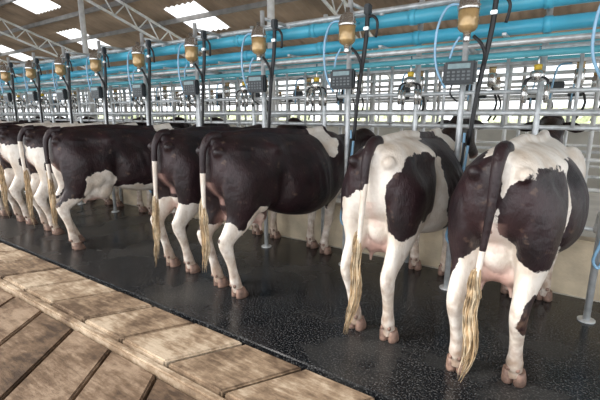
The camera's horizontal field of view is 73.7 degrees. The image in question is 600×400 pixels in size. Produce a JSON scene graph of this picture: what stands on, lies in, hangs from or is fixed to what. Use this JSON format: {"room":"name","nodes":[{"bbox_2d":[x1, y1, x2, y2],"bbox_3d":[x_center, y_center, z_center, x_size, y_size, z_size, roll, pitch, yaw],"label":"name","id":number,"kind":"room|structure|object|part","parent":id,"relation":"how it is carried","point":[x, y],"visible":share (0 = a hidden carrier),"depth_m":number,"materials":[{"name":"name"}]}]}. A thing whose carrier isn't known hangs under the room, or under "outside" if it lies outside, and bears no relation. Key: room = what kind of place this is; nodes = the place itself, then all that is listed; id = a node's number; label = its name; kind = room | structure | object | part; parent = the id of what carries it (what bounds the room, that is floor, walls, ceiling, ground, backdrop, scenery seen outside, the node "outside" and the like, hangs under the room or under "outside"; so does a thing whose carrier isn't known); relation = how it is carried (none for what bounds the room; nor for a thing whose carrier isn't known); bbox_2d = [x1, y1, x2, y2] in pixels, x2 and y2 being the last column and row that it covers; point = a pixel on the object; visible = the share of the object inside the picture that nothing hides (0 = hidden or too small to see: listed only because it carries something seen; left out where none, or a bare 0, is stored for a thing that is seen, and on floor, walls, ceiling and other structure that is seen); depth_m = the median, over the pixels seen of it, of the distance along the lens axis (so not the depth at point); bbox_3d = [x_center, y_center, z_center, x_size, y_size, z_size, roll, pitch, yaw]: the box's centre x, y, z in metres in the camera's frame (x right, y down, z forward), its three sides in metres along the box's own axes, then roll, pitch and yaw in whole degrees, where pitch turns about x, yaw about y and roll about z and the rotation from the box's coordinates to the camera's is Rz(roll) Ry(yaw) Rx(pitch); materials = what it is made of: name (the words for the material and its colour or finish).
{"room":"farm building","nodes":[
{"label":"farm building","id":0,"kind":"room"},
{"bbox_2d":[0,288,195,399],"bbox_3d":[-6.268,0.680,4.652,24.642,0.081,2.395,8,14,33],"label":"floor planks","id":1,"kind":"structure","parent":0,"point":[42,357],"depth_m":2.60,"materials":[{"name":"brown wood"}]},
{"bbox_2d":[0,242,373,399],"bbox_3d":[-7.465,0.107,7.203,23.730,0.130,0.452,8,14,33],"label":"floor","id":2,"kind":"structure","parent":0,"point":[219,363],"depth_m":2.80,"materials":[{"name":"brown wood"}]},
{"bbox_2d":[0,0,402,55],"bbox_3d":[-7.996,-4.930,10.596,42.000,2.536,11.610,8,14,33],"label":"roof beams","id":3,"kind":"structure","parent":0,"point":[260,4],"depth_m":11.20,"materials":[{"name":"grey metal"}]},
{"bbox_2d":[0,0,599,83],"bbox_3d":[-8.037,-5.061,10.504,42.000,2.618,11.800,8,14,33],"label":"ceiling","id":4,"kind":"structure","parent":0,"point":[97,22],"depth_m":10.81,"materials":[{"name":"white metal"}]},
{"bbox_2d":[0,45,32,60],"bbox_3d":[-11.805,-6.037,16.471,1.200,0.440,1.200,8,14,33],"label":"skylight","id":5,"kind":"object","parent":4,"relation":"attached to","point":[20,56],"depth_m":16.53,"materials":[{"name":"white"}]},
{"bbox_2d":[13,0,60,13],"bbox_3d":[-7.604,-5.586,11.141,1.500,0.407,1.100,8,14,33],"label":"skylight","id":6,"kind":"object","parent":4,"relation":"attached to","point":[35,6],"depth_m":11.41,"materials":[{"name":"white"}]},
{"bbox_2d":[56,28,109,49],"bbox_3d":[-7.245,-5.392,13.464,1.200,0.440,1.200,8,14,33],"label":"skylight","id":7,"kind":"object","parent":4,"relation":"attached to","point":[74,33],"depth_m":13.34,"materials":[{"name":"white"}]},
{"bbox_2d":[164,1,228,32],"bbox_3d":[-2.685,-4.747,10.457,1.200,0.440,1.200,8,14,33],"label":"skylight","id":8,"kind":"object","parent":4,"relation":"attached to","point":[210,23],"depth_m":10.38,"materials":[{"name":"white"}]},
{"bbox_2d":[0,188,599,399],"bbox_3d":[-9.957,-0.580,10.384,40.000,0.120,2.100,8,14,33],"label":"rubber floor mat","id":9,"kind":"object","parent":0,"point":[294,309],"visible":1,"depth_m":3.26,"materials":[{"name":"black rubber"}]},
{"bbox_2d":[0,65,25,115],"bbox_3d":[-6.241,-1.577,8.501,0.769,2.620,0.624,11,16,41],"label":"milking machine","id":10,"kind":"object","parent":9,"relation":"on","point":[18,98],"visible":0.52,"depth_m":8.41,"materials":[{"name":"metal"}]},
{"bbox_2d":[0,116,45,121],"bbox_3d":[-6.748,-1.096,8.911,0.756,1.508,2.806,10,15,38],"label":"cow","id":11,"kind":"object","parent":9,"relation":"on","point":[37,117],"visible":0.04,"depth_m":9.33},
{"bbox_2d":[0,57,49,191],"bbox_3d":[-5.375,-1.454,7.929,0.769,2.620,0.624,11,16,41],"label":"milking machine","id":12,"kind":"object","parent":9,"relation":"on","point":[7,72],"visible":0.66,"depth_m":7.70,"materials":[{"name":"metal"}]},
{"bbox_2d":[0,64,10,84],"bbox_3d":[-5.626,-2.404,7.661,0.172,0.390,0.196,8,14,33],"label":"jar","id":13,"kind":"object","parent":12,"relation":"on","point":[4,70],"depth_m":7.60,"materials":[{"name":"gold glass"}]},
{"bbox_3d":[-5.506,-2.006,7.681,0.313,1.206,0.097,8,14,33],"label":"take off arm","id":14,"kind":"part","parent":12,"relation":"part of","materials":[{"name":"grey metal"}]},
{"bbox_2d":[14,116,69,122],"bbox_3d":[-5.786,-0.949,8.222,0.766,1.508,2.809,8,14,33],"label":"cow","id":15,"kind":"object","parent":9,"relation":"on","point":[57,117],"visible":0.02,"depth_m":8.71},
{"bbox_2d":[0,116,93,122],"bbox_3d":[-4.987,-0.861,7.813,0.756,1.508,2.806,9,15,35],"label":"cow","id":16,"kind":"object","parent":9,"relation":"on","point":[85,117],"visible":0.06,"depth_m":8.22},
{"bbox_2d":[23,52,77,121],"bbox_3d":[-4.509,-1.332,7.358,0.769,2.620,0.624,11,16,41],"label":"milking machine","id":17,"kind":"object","parent":9,"relation":"on","point":[32,72],"visible":0.68,"depth_m":7.12,"materials":[{"name":"metal"}]},
{"bbox_2d":[24,59,36,82],"bbox_3d":[-4.760,-2.282,7.090,0.172,0.390,0.196,8,14,33],"label":"jar","id":18,"kind":"object","parent":17,"relation":"on","point":[30,69],"depth_m":7.03,"materials":[{"name":"gold glass"}]},
{"bbox_3d":[-4.640,-1.884,7.109,0.313,1.206,0.097,8,14,33],"label":"take off arm","id":19,"kind":"part","parent":17,"relation":"part of","materials":[{"name":"grey metal"}]},
{"bbox_2d":[0,121,121,215],"bbox_3d":[-4.018,-0.673,7.117,0.766,1.432,2.808,10,15,38],"label":"cow","id":20,"kind":"object","parent":9,"relation":"on","point":[3,212],"visible":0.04,"depth_m":6.25},
{"bbox_2d":[0,117,146,224],"bbox_3d":[-3.377,-0.608,6.634,0.756,1.508,2.806,8,14,33],"label":"cow","id":21,"kind":"object","parent":9,"relation":"on","point":[12,183],"visible":0.4,"depth_m":5.56},
{"bbox_2d":[52,47,110,204],"bbox_3d":[-3.642,-1.209,6.787,0.769,2.620,0.624,11,16,41],"label":"milking machine","id":22,"kind":"object","parent":9,"relation":"on","point":[62,68],"visible":0.58,"depth_m":6.55,"materials":[{"name":"metal"}]},
{"bbox_2d":[54,55,66,79],"bbox_3d":[-3.893,-2.159,6.518,0.172,0.390,0.196,8,14,33],"label":"jar","id":23,"kind":"object","parent":22,"relation":"on","point":[59,62],"depth_m":6.47,"materials":[{"name":"gold glass"}]},
{"bbox_3d":[-3.774,-1.761,6.538,0.313,1.206,0.097,8,14,33],"label":"take off arm","id":24,"kind":"part","parent":22,"relation":"part of","materials":[{"name":"grey metal"}]},
{"bbox_2d":[17,117,191,234],"bbox_3d":[-2.593,-0.490,6.086,0.756,1.508,2.806,10,16,39],"label":"cow","id":25,"kind":"object","parent":9,"relation":"on","point":[30,137],"visible":0.43,"depth_m":5.07},
{"bbox_2d":[86,40,142,212],"bbox_3d":[-2.776,-1.087,6.215,0.769,2.620,0.624,11,16,41],"label":"milking machine","id":26,"kind":"object","parent":9,"relation":"on","point":[96,63],"visible":0.62,"depth_m":5.99,"materials":[{"name":"metal"}]},
{"bbox_2d":[89,49,102,76],"bbox_3d":[-3.027,-2.037,5.947,0.172,0.390,0.196,8,14,33],"label":"jar","id":27,"kind":"object","parent":26,"relation":"on","point":[96,65],"depth_m":5.89,"materials":[{"name":"gold glass"}]},
{"bbox_3d":[-2.908,-1.639,5.966,0.313,1.206,0.097,8,14,33],"label":"take off arm","id":28,"kind":"part","parent":26,"relation":"part of","materials":[{"name":"grey metal"}]},
{"bbox_2d":[43,117,229,250],"bbox_3d":[-1.911,-0.373,5.537,0.737,1.508,2.800,11,16,41],"label":"cow","id":29,"kind":"object","parent":9,"relation":"on","point":[87,161],"visible":0.67,"depth_m":4.67},
{"bbox_2d":[127,33,196,196],"bbox_3d":[-1.909,-0.965,5.644,0.769,2.620,0.624,11,16,41],"label":"milking machine","id":30,"kind":"object","parent":9,"relation":"on","point":[138,54],"visible":0.76,"depth_m":5.42,"materials":[{"name":"metal"}]},
{"bbox_2d":[131,42,145,72],"bbox_3d":[-2.161,-1.914,5.376,0.172,0.390,0.196,8,14,33],"label":"jar","id":31,"kind":"object","parent":30,"relation":"on","point":[138,54],"depth_m":5.32,"materials":[{"name":"gold glass"}]},
{"bbox_3d":[-2.041,-1.516,5.395,0.313,1.206,0.097,8,14,33],"label":"take off arm","id":32,"kind":"part","parent":30,"relation":"part of","materials":[{"name":"metal"}]},
{"bbox_2d":[177,23,253,126],"bbox_3d":[-1.043,-0.842,5.072,0.769,2.620,0.624,11,16,41],"label":"milking machine","id":33,"kind":"object","parent":9,"relation":"on","point":[189,87],"visible":0.73,"depth_m":4.85,"materials":[{"name":"metal"}]},
{"bbox_2d":[184,33,198,67],"bbox_3d":[-1.294,-1.792,4.804,0.172,0.390,0.196,8,14,33],"label":"jar","id":34,"kind":"object","parent":33,"relation":"on","point":[191,47],"depth_m":4.74,"materials":[{"name":"gold glass"}]},
{"bbox_3d":[-1.175,-1.394,4.824,0.313,1.206,0.097,8,14,33],"label":"take off arm","id":35,"kind":"part","parent":33,"relation":"part of","materials":[{"name":"metal"}]},
{"bbox_2d":[148,117,306,273],"bbox_3d":[-0.576,-0.232,4.880,0.766,1.508,2.809,8,14,33],"label":"cow","id":36,"kind":"object","parent":9,"relation":"on","point":[174,157],"visible":0.45,"depth_m":3.80},
{"bbox_2d":[241,10,326,247],"bbox_3d":[-0.177,-0.720,4.501,0.769,2.620,0.624,11,16,41],"label":"milking machine","id":37,"kind":"object","parent":9,"relation":"on","point":[256,83],"visible":0.8,"depth_m":4.29,"materials":[{"name":"metal"}]},
{"bbox_2d":[250,22,266,61],"bbox_3d":[-0.428,-1.669,4.233,0.172,0.390,0.196,8,14,33],"label":"jar","id":38,"kind":"object","parent":37,"relation":"on","point":[258,35],"depth_m":4.17,"materials":[{"name":"gold glass"}]},
{"bbox_3d":[-0.308,-1.272,4.252,0.313,1.206,0.097,8,14,33],"label":"take off arm","id":39,"kind":"part","parent":37,"relation":"part of","materials":[{"name":"metal"}]},
{"bbox_2d":[196,126,375,298],"bbox_3d":[0.135,-0.066,4.287,0.766,1.432,2.808,11,16,41],"label":"cow","id":40,"kind":"object","parent":9,"relation":"on","point":[244,174],"visible":0.94,"depth_m":3.46},
{"bbox_2d":[0,0,599,262],"bbox_3d":[-4.089,-1.296,7.240,25.000,2.600,0.535,8,14,33],"label":"frame","id":41,"kind":"object","parent":9,"relation":"on","point":[537,112],"visible":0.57,"depth_m":4.10,"materials":[{"name":"metal"}]},
{"bbox_2d":[0,0,599,92],"bbox_3d":[-4.109,-2.200,7.016,25.000,0.473,0.516,8,14,33],"label":"pipeline","id":42,"kind":"object","parent":41,"relation":"attached to","point":[546,24],"visible":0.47,"depth_m":3.80,"materials":[{"name":"plastic"}]},
{"bbox_2d":[323,0,421,265],"bbox_3d":[0.690,-0.597,3.930,0.769,2.620,0.624,11,16,41],"label":"milking machine","id":43,"kind":"object","parent":9,"relation":"on","point":[347,24],"visible":0.83,"depth_m":3.73,"materials":[{"name":"metal"}]},
{"bbox_2d":[338,7,356,53],"bbox_3d":[0.438,-1.547,3.662,0.172,0.390,0.196,8,14,33],"label":"jar","id":44,"kind":"object","parent":43,"relation":"on","point":[347,24],"depth_m":3.60,"materials":[{"name":"gold glass"}]},
{"bbox_3d":[0.558,-1.149,3.681,0.313,1.206,0.097,8,14,33],"label":"take off arm","id":45,"kind":"part","parent":43,"relation":"part of","materials":[{"name":"metal"}]},
{"bbox_2d":[340,116,482,343],"bbox_3d":[1.171,-0.006,3.681,0.758,1.568,2.817,8,14,33],"label":"cow","id":46,"kind":"object","parent":9,"relation":"on","point":[398,187],"visible":0.88,"depth_m":2.66},
{"bbox_2d":[434,0,550,290],"bbox_3d":[1.556,-0.474,3.358,0.769,2.620,0.624,11,16,41],"label":"milking machine","id":47,"kind":"object","parent":9,"relation":"on","point":[463,72],"visible":0.82,"depth_m":3.17,"materials":[{"name":"metal"}]},
{"bbox_2d":[457,0,480,42],"bbox_3d":[1.305,-1.424,3.090,0.172,0.390,0.196,8,14,33],"label":"jar","id":48,"kind":"object","parent":47,"relation":"on","point":[468,11],"depth_m":3.03,"materials":[{"name":"gold glass"}]},
{"bbox_3d":[1.424,-1.026,3.110,0.313,1.206,0.097,8,14,33],"label":"take off arm","id":49,"kind":"part","parent":47,"relation":"part of","materials":[{"name":"black metal"}]},
{"bbox_2d":[446,116,588,387],"bbox_3d":[1.812,0.117,3.130,0.758,1.560,2.809,9,15,37],"label":"cow","id":50,"kind":"object","parent":9,"relation":"on","point":[523,201],"visible":0.98,"depth_m":2.15},
{"bbox_2d":[577,4,599,323],"bbox_3d":[2.422,-0.352,2.787,0.769,2.620,0.624,11,16,41],"label":"milking machine","id":51,"kind":"object","parent":9,"relation":"on","point":[586,318],"visible":1,"depth_m":2.97,"materials":[{"name":"metal"}]},
{"bbox_2d":[6,120,599,188],"bbox_3d":[-4.077,-2.302,15.272,44.000,1.220,0.150,8,14,33],"label":"wall","id":52,"kind":"structure","parent":0,"point":[482,135],"depth_m":9.21,"materials":[{"name":"concrete"}]},
{"bbox_2d":[123,192,599,301],"bbox_3d":[-7.077,-1.484,14.556,40.000,0.100,8.200,8,14,33],"label":"floor","id":53,"kind":"structure","parent":0,"point":[594,197],"depth_m":6.08,"materials":[{"name":"concrete"}]},
{"bbox_2d":[0,59,74,117],"bbox_3d":[-14.421,-4.370,15.056,0.160,5.533,11.627,8,14,33],"label":"roof truss","id":54,"kind":"object","parent":53,"relation":"on","point":[3,61],"visible":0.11,"depth_m":17.65,"materials":[{"name":"metal"}]},
{"bbox_2d":[0,17,143,116],"bbox_3d":[-9.861,-3.725,12.049,0.160,5.533,11.627,8,14,33],"label":"roof truss","id":55,"kind":"object","parent":53,"relation":"on","point":[2,19],"visible":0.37,"depth_m":13.26,"materials":[{"name":"metal"}]},
{"bbox_2d":[77,0,241,119],"bbox_3d":[-5.302,-3.080,9.042,0.160,5.533,11.627,8,14,33],"label":"roof truss","id":56,"kind":"object","parent":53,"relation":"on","point":[80,2],"visible":0.44,"depth_m":9.73,"materials":[{"name":"metal"}]},
{"bbox_2d":[0,45,599,192],"bbox_3d":[-5.295,-2.107,11.259,38.415,2.500,0.192,8,14,33],"label":"metal railing","id":57,"kind":"object","parent":53,"relation":"on","point":[491,77],"visible":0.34,"depth_m":6.36,"materials":[{"name":"metal"}]},
{"bbox_2d":[0,39,599,131],"bbox_3d":[-5.529,-2.099,11.312,38.030,2.463,0.175,8,14,33],"label":"far teal pipeline","id":58,"kind":"object","parent":53,"relation":"on","point":[588,54],"visible":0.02,"depth_m":6.32,"materials":[{"name":"plastic"}]},
{"bbox_2d":[4,57,599,178],"bbox_3d":[-4.387,-2.333,12.312,38.715,2.500,0.192,8,14,33],"label":"rails","id":59,"kind":"object","parent":53,"relation":"on","point":[593,78],"visible":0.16,"depth_m":7.80,"materials":[{"name":"metal"}]},
{"bbox_2d":[5,76,599,168],"bbox_3d":[-3.617,-2.628,13.691,38.415,2.500,0.192,8,14,33],"label":"rails","id":60,"kind":"object","parent":53,"relation":"on","point":[582,84],"visible":0.09,"depth_m":9.46,"materials":[{"name":"metal"}]},
{"bbox_2d":[267,0,394,127],"bbox_3d":[-0.742,-2.435,6.035,0.160,5.533,11.627,8,14,33],"label":"roof truss","id":61,"kind":"object","parent":53,"relation":"on","point":[270,3],"visible":0.19,"depth_m":6.64,"materials":[{"name":"metal"}]},
{"bbox_2d":[110,188,599,300],"bbox_3d":[-9.303,-1.076,11.269,40.000,0.520,0.180,8,14,33],"label":"wall","id":62,"kind":"structure","parent":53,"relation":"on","point":[572,266],"depth_m":4.13,"materials":[{"name":"beige concrete"}]},
{"bbox_3d":[-12.166,0.234,7.209,40.000,0.120,5.800,8,14,33],"label":"floor","id":63,"kind":"structure","parent":0,"visible":0},
{"bbox_2d":[0,279,226,399],"bbox_3d":[-6.689,0.294,6.382,24.000,0.110,0.055,8,14,33],"label":"strip","id":64,"kind":"object","parent":63,"relation":"on","point":[194,390],"depth_m":2.75,"materials":[{"name":"brown wood"}]},
{"label":"outside","id":65,"kind":"structure","parent":0,"visible":0},
{"bbox_3d":[7.965,-6.012,36.393,160.000,0.100,46.000,8,14,33],"label":"ground","id":66,"kind":"structure","parent":65,"visible":0},
{"bbox_2d":[98,103,599,123],"bbox_3d":[12.287,-9.630,46.006,121.119,3.045,8.291,8,14,33],"label":"hedge","id":67,"kind":"object","parent":66,"relation":"on","point":[514,119],"visible":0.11,"depth_m":44.28,"materials":[{"name":"green plant"}]}
]}

